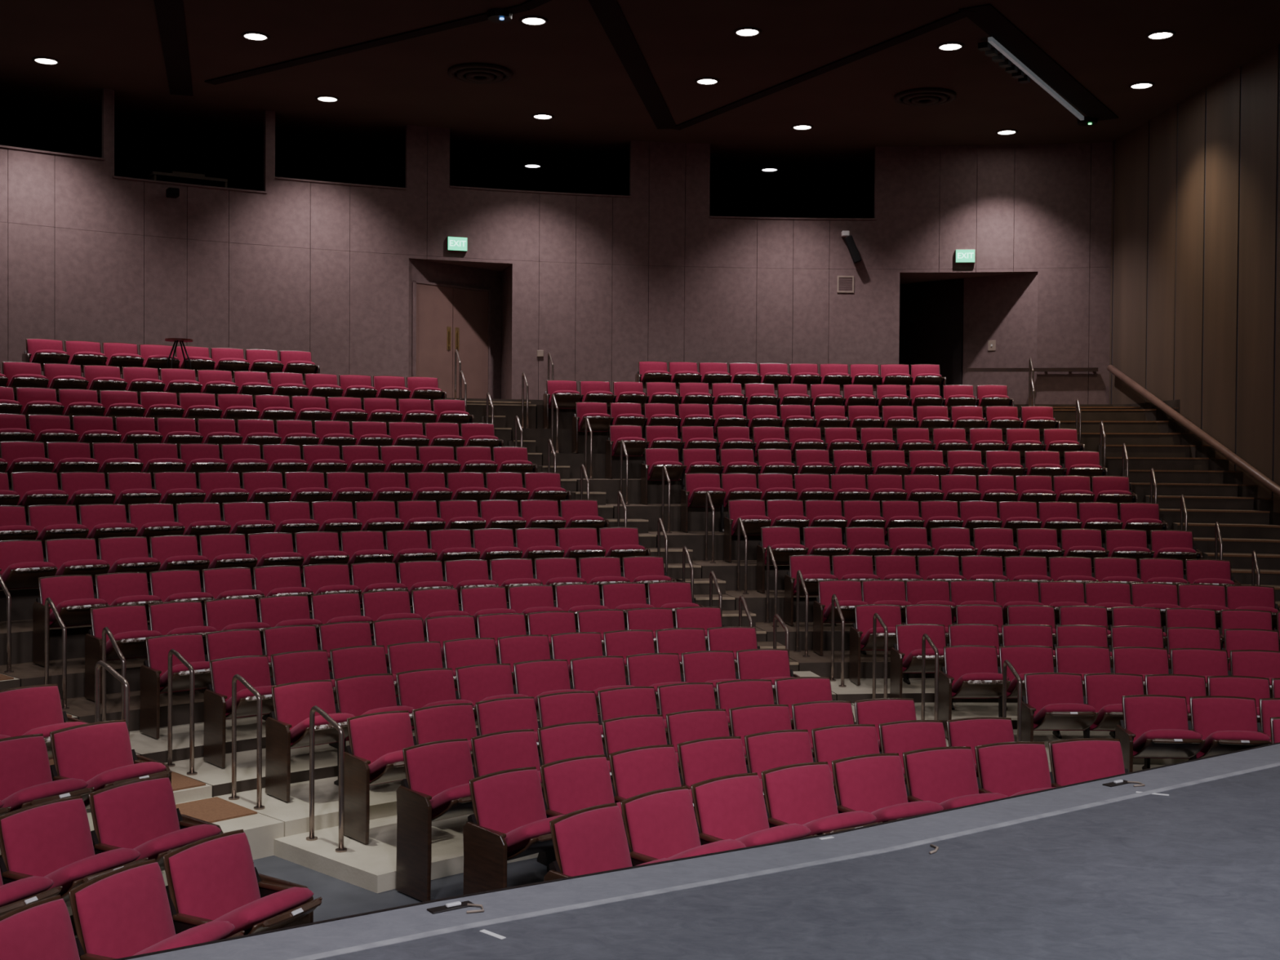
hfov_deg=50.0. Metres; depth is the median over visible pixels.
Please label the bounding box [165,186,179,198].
projector
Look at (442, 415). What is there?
seat cushion
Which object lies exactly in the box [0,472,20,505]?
seat
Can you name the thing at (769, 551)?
handrail
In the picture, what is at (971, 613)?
seat
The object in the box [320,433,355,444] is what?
seat cushion
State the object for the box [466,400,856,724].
stairs
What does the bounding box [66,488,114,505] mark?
seat cushion
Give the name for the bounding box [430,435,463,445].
seat cushion
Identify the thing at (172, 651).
handrail
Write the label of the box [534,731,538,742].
seat cushion
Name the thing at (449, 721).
seat
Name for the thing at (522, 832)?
seat cushion
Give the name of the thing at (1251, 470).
stair handrail
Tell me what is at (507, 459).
seat
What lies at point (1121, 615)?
seat
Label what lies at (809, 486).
seat
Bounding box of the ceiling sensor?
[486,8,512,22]
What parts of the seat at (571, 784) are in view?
frame, armrest, backrest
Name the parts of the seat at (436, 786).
frame, panel, armrest, backrest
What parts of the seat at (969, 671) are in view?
panel, frame, backrest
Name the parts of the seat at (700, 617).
backrest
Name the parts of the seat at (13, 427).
backrest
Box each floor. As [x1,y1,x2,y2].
[0,395,1188,937]
[253,855,546,922]
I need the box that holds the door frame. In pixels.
[408,258,511,399]
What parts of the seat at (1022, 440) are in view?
frame, backrest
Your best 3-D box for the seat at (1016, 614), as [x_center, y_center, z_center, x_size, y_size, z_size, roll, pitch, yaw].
[4.396,1.854,15.307,0.571,0.863,0.613,0,1,3]
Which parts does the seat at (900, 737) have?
backrest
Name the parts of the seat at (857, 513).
frame, backrest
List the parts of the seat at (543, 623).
backrest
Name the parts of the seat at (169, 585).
backrest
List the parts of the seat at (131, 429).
backrest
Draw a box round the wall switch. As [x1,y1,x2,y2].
[987,340,995,351]
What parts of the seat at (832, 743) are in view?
backrest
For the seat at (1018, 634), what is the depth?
14.52 m
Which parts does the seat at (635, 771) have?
frame, armrest, backrest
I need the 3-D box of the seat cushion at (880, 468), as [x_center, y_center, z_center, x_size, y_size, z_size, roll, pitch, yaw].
[3.864,-0.142,21.145,0.468,0.253,0.418,0,1,0]
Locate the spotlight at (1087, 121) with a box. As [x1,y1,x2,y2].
[1076,116,1097,126]
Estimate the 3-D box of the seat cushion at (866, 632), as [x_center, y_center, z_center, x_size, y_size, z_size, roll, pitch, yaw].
[2.716,1.737,15.232,0.468,0.253,0.418,0,1,-6]
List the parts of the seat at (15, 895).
backrest, number plate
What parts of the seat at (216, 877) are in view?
frame, armrest, backrest, frame, armrest, panel, number plate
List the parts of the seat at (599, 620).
backrest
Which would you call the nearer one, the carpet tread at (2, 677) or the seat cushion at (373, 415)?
the carpet tread at (2, 677)
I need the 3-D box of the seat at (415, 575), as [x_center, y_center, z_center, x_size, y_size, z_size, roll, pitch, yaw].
[-2.455,1.378,15.765,0.571,0.863,0.613,0,1,-27]
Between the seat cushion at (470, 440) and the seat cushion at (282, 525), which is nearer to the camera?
the seat cushion at (282, 525)
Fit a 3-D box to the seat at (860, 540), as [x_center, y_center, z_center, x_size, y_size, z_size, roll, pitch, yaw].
[3.022,1.066,18.230,0.571,0.863,0.613,0,1,-3]
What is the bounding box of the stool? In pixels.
[164,337,192,368]
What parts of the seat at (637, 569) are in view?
backrest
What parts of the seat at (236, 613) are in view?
frame, backrest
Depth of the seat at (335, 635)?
13.46 m
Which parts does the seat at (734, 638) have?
backrest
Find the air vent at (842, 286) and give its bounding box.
[836,275,853,293]
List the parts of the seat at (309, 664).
frame, backrest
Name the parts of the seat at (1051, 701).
panel, frame, armrest, backrest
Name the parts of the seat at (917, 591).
backrest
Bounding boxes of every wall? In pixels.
[0,88,1112,404]
[0,139,874,217]
[1108,44,1279,511]
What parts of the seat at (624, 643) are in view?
backrest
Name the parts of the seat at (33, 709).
backrest, frame, panel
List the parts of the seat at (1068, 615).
backrest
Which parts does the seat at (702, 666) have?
frame, backrest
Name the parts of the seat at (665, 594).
backrest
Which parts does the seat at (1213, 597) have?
backrest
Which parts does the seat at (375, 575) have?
backrest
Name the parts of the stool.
leg, leg, leg, leg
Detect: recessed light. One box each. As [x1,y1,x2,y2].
[31,56,60,65]
[240,31,270,41]
[315,95,339,102]
[519,15,548,26]
[523,163,542,168]
[531,113,554,119]
[694,77,719,85]
[733,26,761,37]
[760,167,778,172]
[791,124,813,130]
[936,41,964,51]
[995,128,1017,135]
[1128,81,1155,89]
[1145,30,1175,39]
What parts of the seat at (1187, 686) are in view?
frame, backrest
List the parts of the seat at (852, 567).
backrest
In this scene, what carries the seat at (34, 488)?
on the floor at (371, 866)
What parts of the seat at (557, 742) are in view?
frame, backrest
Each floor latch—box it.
[426,900,484,914]
[1102,779,1145,786]
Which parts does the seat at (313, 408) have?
backrest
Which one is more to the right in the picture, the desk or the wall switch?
the wall switch
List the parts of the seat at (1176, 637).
backrest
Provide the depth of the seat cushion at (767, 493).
19.89 m
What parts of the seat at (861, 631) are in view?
panel, backrest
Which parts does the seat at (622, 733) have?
frame, backrest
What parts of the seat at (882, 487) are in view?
backrest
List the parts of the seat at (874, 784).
frame, armrest, backrest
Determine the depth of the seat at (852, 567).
17.41 m
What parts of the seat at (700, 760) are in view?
frame, armrest, backrest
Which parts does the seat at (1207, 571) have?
backrest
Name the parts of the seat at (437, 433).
backrest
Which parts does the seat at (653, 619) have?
backrest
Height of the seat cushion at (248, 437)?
0.253 m
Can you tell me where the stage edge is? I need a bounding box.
[112,742,1279,959]
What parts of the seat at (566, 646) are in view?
backrest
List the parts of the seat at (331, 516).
backrest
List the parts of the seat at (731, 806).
frame, armrest, backrest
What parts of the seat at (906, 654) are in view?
panel, frame, backrest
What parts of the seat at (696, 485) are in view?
panel, backrest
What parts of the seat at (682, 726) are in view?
backrest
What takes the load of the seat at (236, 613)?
on the floor at (371, 866)
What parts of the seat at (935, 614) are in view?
frame, backrest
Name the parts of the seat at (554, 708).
backrest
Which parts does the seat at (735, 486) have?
frame, backrest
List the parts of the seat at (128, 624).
frame, panel, backrest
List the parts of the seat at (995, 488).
backrest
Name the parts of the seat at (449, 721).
frame, backrest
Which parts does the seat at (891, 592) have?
frame, backrest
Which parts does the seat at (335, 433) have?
backrest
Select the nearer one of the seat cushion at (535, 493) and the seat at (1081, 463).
the seat cushion at (535, 493)
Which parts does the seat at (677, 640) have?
backrest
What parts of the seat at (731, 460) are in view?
frame, backrest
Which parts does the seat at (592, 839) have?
frame, panel, backrest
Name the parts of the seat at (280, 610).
frame, backrest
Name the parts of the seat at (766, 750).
backrest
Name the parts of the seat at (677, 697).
backrest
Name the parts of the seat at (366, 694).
frame, backrest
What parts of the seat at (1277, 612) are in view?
backrest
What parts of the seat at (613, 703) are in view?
frame, backrest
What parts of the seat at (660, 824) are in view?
frame, armrest, backrest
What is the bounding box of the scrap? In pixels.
[928,844,938,853]
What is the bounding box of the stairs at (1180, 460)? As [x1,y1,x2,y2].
[1053,405,1279,607]
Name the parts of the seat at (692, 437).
frame, backrest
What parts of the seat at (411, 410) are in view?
backrest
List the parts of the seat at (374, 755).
frame, panel, armrest, backrest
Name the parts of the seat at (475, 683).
frame, backrest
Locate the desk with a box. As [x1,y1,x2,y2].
[145,170,227,187]
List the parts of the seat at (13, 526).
backrest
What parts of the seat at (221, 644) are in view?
frame, backrest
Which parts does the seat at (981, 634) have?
frame, backrest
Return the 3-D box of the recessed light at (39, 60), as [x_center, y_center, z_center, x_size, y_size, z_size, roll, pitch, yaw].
[-9.035,-6.373,20.899,0.400,0.020,0.400,0,1,0]
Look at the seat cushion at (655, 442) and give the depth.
21.61 m
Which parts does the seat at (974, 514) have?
backrest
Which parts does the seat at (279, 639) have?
frame, backrest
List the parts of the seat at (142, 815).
frame, armrest, backrest, frame, armrest, panel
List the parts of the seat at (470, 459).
backrest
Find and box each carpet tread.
[0,673,13,680]
[48,759,53,765]
[171,771,205,791]
[175,796,257,822]
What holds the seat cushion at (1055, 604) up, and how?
on the seat at (1055, 594)
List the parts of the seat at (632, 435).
panel, backrest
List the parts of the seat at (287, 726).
panel, frame, armrest, backrest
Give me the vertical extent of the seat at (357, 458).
0.863 m
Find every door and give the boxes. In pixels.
[412,280,490,398]
[898,278,964,395]
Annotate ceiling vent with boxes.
[447,62,512,84]
[893,87,956,106]
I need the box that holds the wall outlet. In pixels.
[537,350,543,356]
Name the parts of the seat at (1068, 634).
backrest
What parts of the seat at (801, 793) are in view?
frame, armrest, backrest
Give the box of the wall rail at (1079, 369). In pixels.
[966,367,1097,372]
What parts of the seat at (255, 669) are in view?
panel, frame, backrest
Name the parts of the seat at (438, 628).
backrest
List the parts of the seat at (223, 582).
frame, backrest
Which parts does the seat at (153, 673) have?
panel, frame, backrest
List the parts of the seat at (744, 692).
backrest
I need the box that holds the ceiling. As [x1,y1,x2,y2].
[0,0,1279,196]
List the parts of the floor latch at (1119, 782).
plate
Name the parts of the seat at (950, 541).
backrest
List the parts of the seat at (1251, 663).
backrest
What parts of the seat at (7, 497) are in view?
backrest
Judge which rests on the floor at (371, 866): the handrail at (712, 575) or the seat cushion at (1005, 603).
the handrail at (712, 575)
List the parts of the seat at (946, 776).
frame, armrest, backrest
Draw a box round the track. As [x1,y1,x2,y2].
[977,36,1084,119]
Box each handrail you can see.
[0,573,13,673]
[44,597,69,709]
[94,660,129,736]
[102,626,125,721]
[167,648,197,775]
[228,674,265,809]
[306,705,346,852]
[454,349,461,399]
[459,370,466,412]
[486,392,493,423]
[515,415,523,447]
[521,372,528,428]
[547,351,553,380]
[547,439,556,472]
[551,393,558,453]
[580,463,589,499]
[582,417,593,479]
[617,490,626,527]
[619,440,629,505]
[657,517,667,575]
[660,464,671,533]
[682,546,693,599]
[703,490,715,563]
[709,570,722,617]
[735,517,748,594]
[738,595,752,626]
[764,545,778,626]
[773,613,789,657]
[794,569,809,657]
[830,594,846,687]
[872,613,888,698]
[920,633,938,719]
[1002,659,1022,741]
[1028,357,1034,405]
[1029,377,1035,405]
[1075,398,1081,443]
[1099,421,1106,467]
[1106,364,1279,497]
[1122,443,1128,476]
[1150,467,1157,503]
[1180,494,1187,530]
[1214,521,1222,559]
[1251,551,1260,585]
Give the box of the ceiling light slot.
[959,3,1118,120]
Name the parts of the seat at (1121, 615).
backrest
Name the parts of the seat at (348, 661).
frame, backrest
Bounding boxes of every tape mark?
[479,929,506,939]
[819,835,833,839]
[1136,791,1168,795]
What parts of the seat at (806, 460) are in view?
frame, backrest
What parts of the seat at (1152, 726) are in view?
panel, frame, armrest, backrest, number plate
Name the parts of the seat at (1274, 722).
backrest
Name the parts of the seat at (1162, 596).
backrest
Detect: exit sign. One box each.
[446,236,467,251]
[955,248,975,262]
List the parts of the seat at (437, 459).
backrest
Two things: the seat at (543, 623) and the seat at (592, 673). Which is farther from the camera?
the seat at (543, 623)
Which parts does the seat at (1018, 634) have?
backrest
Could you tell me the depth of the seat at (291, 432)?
20.02 m
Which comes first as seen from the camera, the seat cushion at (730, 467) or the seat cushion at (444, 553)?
the seat cushion at (444, 553)
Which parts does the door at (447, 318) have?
handle, handle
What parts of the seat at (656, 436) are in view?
frame, backrest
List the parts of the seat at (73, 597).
panel, frame, backrest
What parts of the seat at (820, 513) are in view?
backrest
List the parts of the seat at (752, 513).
panel, backrest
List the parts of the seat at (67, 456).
backrest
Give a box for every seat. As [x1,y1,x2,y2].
[0,386,22,413]
[0,413,35,441]
[0,441,54,481]
[0,457,8,472]
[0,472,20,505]
[0,505,38,541]
[0,539,57,590]
[0,684,90,809]
[0,733,93,812]
[0,734,10,738]
[0,795,147,902]
[0,800,10,815]
[0,870,62,915]
[0,894,79,959]
[9,471,68,514]
[15,386,63,422]
[26,504,88,550]
[27,414,78,452]
[32,574,109,666]
[44,537,110,584]
[46,441,99,481]
[49,719,172,809]
[57,388,104,424]
[58,471,115,513]
[68,858,244,959]
[71,415,120,452]
[77,503,137,548]
[84,604,161,703]
[88,774,223,871]
[92,442,143,481]
[93,572,163,620]
[97,536,160,582]
[99,390,144,425]
[106,471,161,512]
[115,416,162,453]
[126,502,185,546]
[134,443,186,480]
[139,391,183,426]
[139,633,211,738]
[147,600,217,652]
[148,534,209,591]
[148,569,214,615]
[151,471,205,511]
[155,417,203,453]
[162,829,322,938]
[174,502,231,544]
[177,443,227,480]
[178,392,222,426]
[196,471,248,511]
[197,417,242,453]
[198,533,257,587]
[200,567,265,620]
[203,597,270,654]
[203,655,273,768]
[204,628,272,688]
[217,393,259,426]
[221,444,268,480]
[221,502,275,543]
[236,418,280,453]
[240,471,291,510]
[246,532,304,585]
[252,564,314,617]
[254,395,295,427]
[257,595,321,649]
[261,444,308,480]
[262,624,331,720]
[265,680,355,801]
[266,501,319,542]
[270,649,337,703]
[275,419,319,453]
[283,471,333,510]
[291,395,331,428]
[293,531,349,575]
[301,444,346,480]
[301,563,361,610]
[309,592,373,643]
[310,501,362,541]
[313,420,355,454]
[317,621,387,671]
[324,471,373,509]
[327,396,367,428]
[328,644,397,748]
[333,673,414,786]
[339,530,394,573]
[341,444,385,480]
[343,710,413,844]
[350,561,408,608]
[351,421,392,454]
[353,500,404,540]
[360,590,423,639]
[363,397,401,429]
[365,471,413,509]
[371,617,424,666]
[379,445,423,480]
[384,529,437,571]
[386,641,457,697]
[388,422,428,454]
[395,500,445,538]
[395,667,475,732]
[395,738,474,902]
[396,560,453,605]
[398,398,436,430]
[405,471,452,508]
[410,587,469,636]
[412,702,476,766]
[417,445,460,480]
[423,422,464,455]
[424,615,475,662]
[427,528,480,570]
[432,399,474,430]
[437,499,486,538]
[442,637,514,690]
[443,559,498,603]
[445,471,491,508]
[454,446,497,480]
[455,663,528,725]
[458,586,516,633]
[460,422,503,455]
[462,766,564,894]
[471,528,522,568]
[471,728,544,797]
[475,613,526,657]
[475,696,540,756]
[478,499,526,537]
[484,471,528,507]
[488,558,542,601]
[492,446,537,480]
[497,634,550,685]
[506,584,562,631]
[513,659,582,719]
[514,528,564,568]
[519,499,565,537]
[523,472,571,507]
[526,610,576,654]
[533,557,586,599]
[537,691,604,747]
[537,720,613,866]
[539,754,625,872]
[543,802,671,881]
[550,631,603,681]
[553,583,608,629]
[555,527,605,567]
[559,499,608,536]
[569,655,635,714]
[576,608,625,652]
[577,556,630,599]
[597,527,650,566]
[597,686,668,740]
[600,582,653,626]
[602,629,654,677]
[602,714,680,773]
[605,425,646,479]
[608,744,696,818]
[620,786,746,866]
[621,555,676,627]
[625,607,673,649]
[625,653,685,709]
[640,448,684,504]
[644,425,682,457]
[646,581,703,626]
[654,627,706,710]
[657,682,731,734]
[666,708,747,764]
[673,606,724,647]
[676,736,765,804]
[680,426,718,479]
[680,448,720,489]
[680,472,725,533]
[680,650,742,705]
[690,772,817,847]
[706,626,759,671]
[715,426,753,462]
[715,679,793,734]
[718,448,758,486]
[719,473,761,532]
[723,499,771,562]
[728,704,814,757]
[735,648,799,702]
[744,729,835,793]
[751,426,789,457]
[755,448,795,487]
[755,526,806,593]
[756,473,798,507]
[760,761,882,836]
[765,499,808,535]
[773,676,854,729]
[784,555,836,626]
[786,426,824,457]
[791,700,853,745]
[792,473,834,507]
[793,448,833,481]
[800,526,848,564]
[804,499,847,533]
[811,724,906,784]
[813,579,867,655]
[822,426,860,457]
[829,473,870,507]
[830,555,879,625]
[831,449,871,481]
[831,753,943,822]
[841,500,885,543]
[843,526,890,564]
[848,604,902,685]
[854,697,916,751]
[858,427,896,457]
[860,579,911,654]
[866,474,906,508]
[868,449,908,482]
[873,555,921,582]
[878,720,976,772]
[880,500,924,536]
[885,526,933,564]
[889,623,946,697]
[894,427,932,458]
[902,474,943,508]
[902,604,952,684]
[902,746,1008,810]
[905,579,955,618]
[906,449,946,482]
[915,555,965,582]
[919,500,963,536]
[928,527,975,565]
[930,427,968,458]
[937,644,1010,738]
[939,474,980,508]
[945,450,985,482]
[946,623,999,710]
[946,716,1014,777]
[949,580,999,622]
[953,604,1004,644]
[958,501,1001,537]
[959,555,1008,581]
[967,427,1005,458]
[971,527,1018,565]
[974,741,1056,796]
[976,475,1017,509]
[983,450,1023,483]
[993,580,1044,623]
[997,501,1041,537]
[997,644,1053,717]
[999,623,1055,710]
[1003,555,1053,624]
[1004,428,1042,459]
[1004,604,1056,645]
[1013,475,1055,509]
[1014,528,1062,566]
[1021,672,1097,741]
[1022,450,1062,483]
[1036,502,1081,537]
[1038,581,1088,624]
[1041,428,1084,459]
[1047,556,1097,582]
[1048,737,1128,786]
[1052,475,1093,510]
[1052,645,1111,738]
[1053,624,1112,667]
[1056,605,1111,646]
[1058,528,1106,567]
[1062,450,1107,484]
[1077,502,1121,538]
[1083,672,1144,737]
[1084,582,1134,625]
[1090,475,1137,511]
[1092,557,1142,585]
[1102,528,1151,568]
[1108,625,1170,667]
[1109,606,1167,646]
[1109,646,1168,738]
[1115,694,1205,772]
[1117,502,1168,539]
[1130,582,1182,626]
[1137,558,1187,588]
[1142,674,1206,769]
[1148,529,1203,568]
[1163,608,1222,646]
[1164,626,1228,668]
[1168,648,1228,696]
[1177,583,1229,628]
[1183,559,1240,586]
[1187,695,1271,760]
[1207,675,1271,722]
[1217,609,1272,648]
[1221,628,1279,671]
[1225,585,1279,630]
[1227,649,1279,697]
[1257,697,1279,741]
[1267,716,1279,744]
[1271,678,1279,697]
[1274,611,1279,645]
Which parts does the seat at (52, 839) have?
frame, armrest, backrest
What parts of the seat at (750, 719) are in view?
backrest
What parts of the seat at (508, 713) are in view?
frame, backrest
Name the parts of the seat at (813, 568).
panel, backrest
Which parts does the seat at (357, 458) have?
backrest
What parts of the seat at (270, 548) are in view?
frame, backrest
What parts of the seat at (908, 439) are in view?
backrest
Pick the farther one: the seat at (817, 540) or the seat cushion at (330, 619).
the seat at (817, 540)
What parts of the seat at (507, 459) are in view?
backrest, panel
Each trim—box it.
[0,90,875,220]
[154,0,193,96]
[204,4,529,84]
[519,0,551,9]
[588,0,675,128]
[670,9,977,130]
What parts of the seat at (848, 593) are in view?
panel, backrest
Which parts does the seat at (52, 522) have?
backrest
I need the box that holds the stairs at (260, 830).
[0,673,284,859]
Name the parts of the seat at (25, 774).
backrest, number plate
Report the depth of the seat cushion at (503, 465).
20.02 m
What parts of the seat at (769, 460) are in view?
frame, backrest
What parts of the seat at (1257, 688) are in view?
backrest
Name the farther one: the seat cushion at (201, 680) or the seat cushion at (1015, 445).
the seat cushion at (1015, 445)
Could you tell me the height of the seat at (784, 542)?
0.863 m
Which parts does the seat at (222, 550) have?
frame, backrest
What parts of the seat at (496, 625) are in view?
backrest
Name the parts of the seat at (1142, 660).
frame, backrest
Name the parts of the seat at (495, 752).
frame, backrest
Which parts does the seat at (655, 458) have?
panel, backrest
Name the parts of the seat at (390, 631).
backrest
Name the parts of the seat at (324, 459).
backrest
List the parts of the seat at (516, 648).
backrest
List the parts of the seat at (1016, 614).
backrest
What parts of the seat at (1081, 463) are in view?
frame, backrest, panel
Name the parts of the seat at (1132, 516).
backrest, panel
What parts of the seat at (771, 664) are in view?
frame, backrest, frame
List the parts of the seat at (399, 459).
backrest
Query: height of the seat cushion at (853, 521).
0.253 m
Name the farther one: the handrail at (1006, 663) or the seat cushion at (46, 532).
the seat cushion at (46, 532)
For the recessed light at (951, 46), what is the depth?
19.83 m
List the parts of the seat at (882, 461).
frame, backrest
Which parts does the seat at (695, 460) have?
frame, backrest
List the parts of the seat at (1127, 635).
backrest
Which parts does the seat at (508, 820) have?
frame, panel, armrest, backrest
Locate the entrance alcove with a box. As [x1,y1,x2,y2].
[899,271,1037,404]
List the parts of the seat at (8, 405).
backrest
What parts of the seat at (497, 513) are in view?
backrest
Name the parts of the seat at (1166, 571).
backrest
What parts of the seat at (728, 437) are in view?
frame, backrest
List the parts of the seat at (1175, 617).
frame, backrest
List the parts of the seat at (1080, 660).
frame, backrest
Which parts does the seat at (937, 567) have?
backrest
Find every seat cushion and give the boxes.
[0,399,20,404]
[0,428,33,433]
[0,489,17,495]
[0,524,36,531]
[0,777,88,812]
[0,800,4,808]
[0,875,53,906]
[1,561,55,582]
[6,457,53,476]
[17,488,66,506]
[22,400,62,414]
[22,721,86,737]
[35,428,77,442]
[35,524,87,540]
[44,848,140,894]
[49,598,106,622]
[53,457,97,472]
[54,559,107,575]
[63,401,103,415]
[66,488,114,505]
[79,429,119,442]
[84,761,166,801]
[86,522,135,538]
[98,457,142,472]
[105,403,143,416]
[106,630,161,654]
[107,556,158,573]
[110,595,160,605]
[114,488,159,503]
[121,430,160,442]
[132,920,235,955]
[133,823,221,860]
[135,521,182,536]
[142,457,184,472]
[145,404,182,417]
[158,555,208,570]
[160,488,204,503]
[160,661,209,687]
[163,431,201,443]
[163,591,212,602]
[166,626,217,635]
[183,404,220,417]
[183,520,229,534]
[185,457,226,471]
[203,431,240,443]
[204,488,247,502]
[207,553,255,568]
[214,886,314,938]
[215,589,262,599]
[222,405,257,418]
[222,622,270,630]
[225,685,272,712]
[226,458,266,471]
[229,520,274,533]
[243,432,279,444]
[248,487,289,502]
[254,551,302,567]
[259,406,294,419]
[266,586,311,596]
[267,458,306,471]
[275,519,317,532]
[275,618,321,626]
[281,432,317,444]
[289,712,355,742]
[290,487,331,501]
[296,407,330,419]
[301,550,347,569]
[307,458,346,471]
[310,584,359,604]
[318,518,360,531]
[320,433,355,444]
[326,615,372,623]
[326,679,335,687]
[331,487,372,501]
[332,408,365,420]
[346,458,384,471]
[346,549,391,568]
[357,434,391,444]
[359,582,406,602]
[361,517,402,530]
[361,706,414,715]
[367,408,400,421]
[368,750,403,778]
[370,613,421,633]
[373,487,411,500]
[385,459,422,471]
[391,548,435,564]
[393,434,427,445]
[402,409,435,422]
[403,516,444,529]
[408,581,452,598]
[412,487,451,500]
[412,699,474,725]
[422,610,469,630]
[423,459,459,471]
[429,782,471,814]
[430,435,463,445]
[435,546,478,560]
[437,410,469,422]
[440,646,444,657]
[444,516,484,528]
[452,487,489,500]
[454,579,497,592]
[461,459,496,471]
[465,435,498,446]
[467,740,471,751]
[473,608,516,622]
[473,693,528,719]
[479,546,520,559]
[485,515,524,528]
[490,487,528,499]
[497,460,532,471]
[500,577,541,586]
[504,814,564,852]
[521,546,562,558]
[521,606,562,614]
[525,515,564,528]
[528,487,565,499]
[533,688,582,709]
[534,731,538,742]
[537,770,542,782]
[544,577,585,585]
[564,545,604,557]
[565,515,604,528]
[568,604,608,612]
[568,663,571,675]
[589,576,628,583]
[592,684,635,697]
[599,724,603,734]
[605,544,644,556]
[607,760,611,772]
[613,436,645,452]
[614,604,653,609]
[616,801,622,816]
[632,575,671,582]
[635,857,671,866]
[648,461,682,476]
[648,681,685,691]
[649,437,681,448]
[660,602,699,608]
[663,719,666,728]
[666,839,746,859]
[685,437,716,448]
[686,461,719,473]
[688,487,724,502]
[688,789,693,802]
[705,679,742,687]
[721,438,752,448]
[724,461,757,473]
[724,487,760,502]
[732,515,769,531]
[734,823,810,847]
[755,438,788,453]
[760,676,794,684]
[761,462,795,473]
[761,487,796,500]
[765,543,805,559]
[771,515,808,526]
[791,438,823,453]
[794,573,836,590]
[798,487,833,500]
[799,462,832,474]
[802,810,876,836]
[808,543,847,555]
[809,515,846,526]
[823,600,867,617]
[828,439,859,453]
[834,488,869,500]
[836,462,870,474]
[840,573,879,579]
[848,515,884,527]
[850,543,889,555]
[861,626,895,644]
[864,439,895,450]
[871,488,906,500]
[871,800,943,822]
[873,600,911,605]
[875,462,907,474]
[877,739,881,751]
[883,573,921,579]
[885,515,923,531]
[893,543,931,555]
[900,439,931,450]
[902,648,943,667]
[907,488,942,500]
[912,462,946,474]
[916,600,955,606]
[924,515,961,529]
[926,573,964,579]
[935,544,974,555]
[936,440,968,450]
[939,792,1008,810]
[944,488,979,500]
[944,626,948,632]
[951,462,984,474]
[951,672,1008,693]
[954,600,999,617]
[964,516,1000,528]
[968,573,1008,580]
[973,440,1004,450]
[974,763,977,777]
[978,544,1017,555]
[982,488,1017,501]
[989,463,1022,475]
[1002,600,1044,614]
[1003,516,1040,528]
[1006,672,1034,692]
[1009,440,1041,450]
[1009,786,1056,796]
[1013,574,1051,580]
[1019,488,1054,501]
[1022,545,1061,555]
[1028,463,1062,475]
[1033,702,1095,724]
[1043,517,1080,528]
[1047,440,1079,450]
[1048,601,1088,607]
[1057,489,1093,502]
[1057,575,1096,581]
[1066,546,1105,556]
[1067,463,1102,475]
[1078,673,1087,680]
[1083,517,1120,528]
[1093,703,1122,724]
[1094,602,1134,608]
[1095,489,1131,502]
[1101,576,1141,582]
[1110,546,1150,557]
[1124,518,1162,528]
[1133,728,1202,751]
[1140,674,1149,681]
[1141,603,1182,608]
[1146,577,1187,583]
[1155,547,1195,558]
[1186,705,1190,713]
[1187,604,1229,610]
[1193,577,1234,584]
[1200,730,1270,752]
[1235,606,1278,613]
[1256,706,1259,715]
[1266,677,1272,685]
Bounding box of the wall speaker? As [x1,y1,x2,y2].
[840,231,861,263]
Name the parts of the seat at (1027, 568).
backrest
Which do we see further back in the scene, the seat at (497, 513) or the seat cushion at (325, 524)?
the seat at (497, 513)
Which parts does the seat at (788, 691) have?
backrest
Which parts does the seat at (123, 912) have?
frame, armrest, backrest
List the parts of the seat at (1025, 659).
frame, backrest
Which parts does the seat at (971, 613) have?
backrest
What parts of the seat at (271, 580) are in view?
frame, backrest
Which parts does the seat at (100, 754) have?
frame, armrest, backrest, frame, armrest, panel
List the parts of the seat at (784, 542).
panel, backrest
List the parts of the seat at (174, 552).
backrest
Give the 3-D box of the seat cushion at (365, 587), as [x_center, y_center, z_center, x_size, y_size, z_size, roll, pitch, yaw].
[-2.908,1.273,15.488,0.468,0.253,0.418,0,1,-29]
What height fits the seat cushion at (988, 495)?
0.253 m
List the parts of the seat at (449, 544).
backrest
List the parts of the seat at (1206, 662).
backrest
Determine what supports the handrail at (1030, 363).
on the floor at (371, 866)

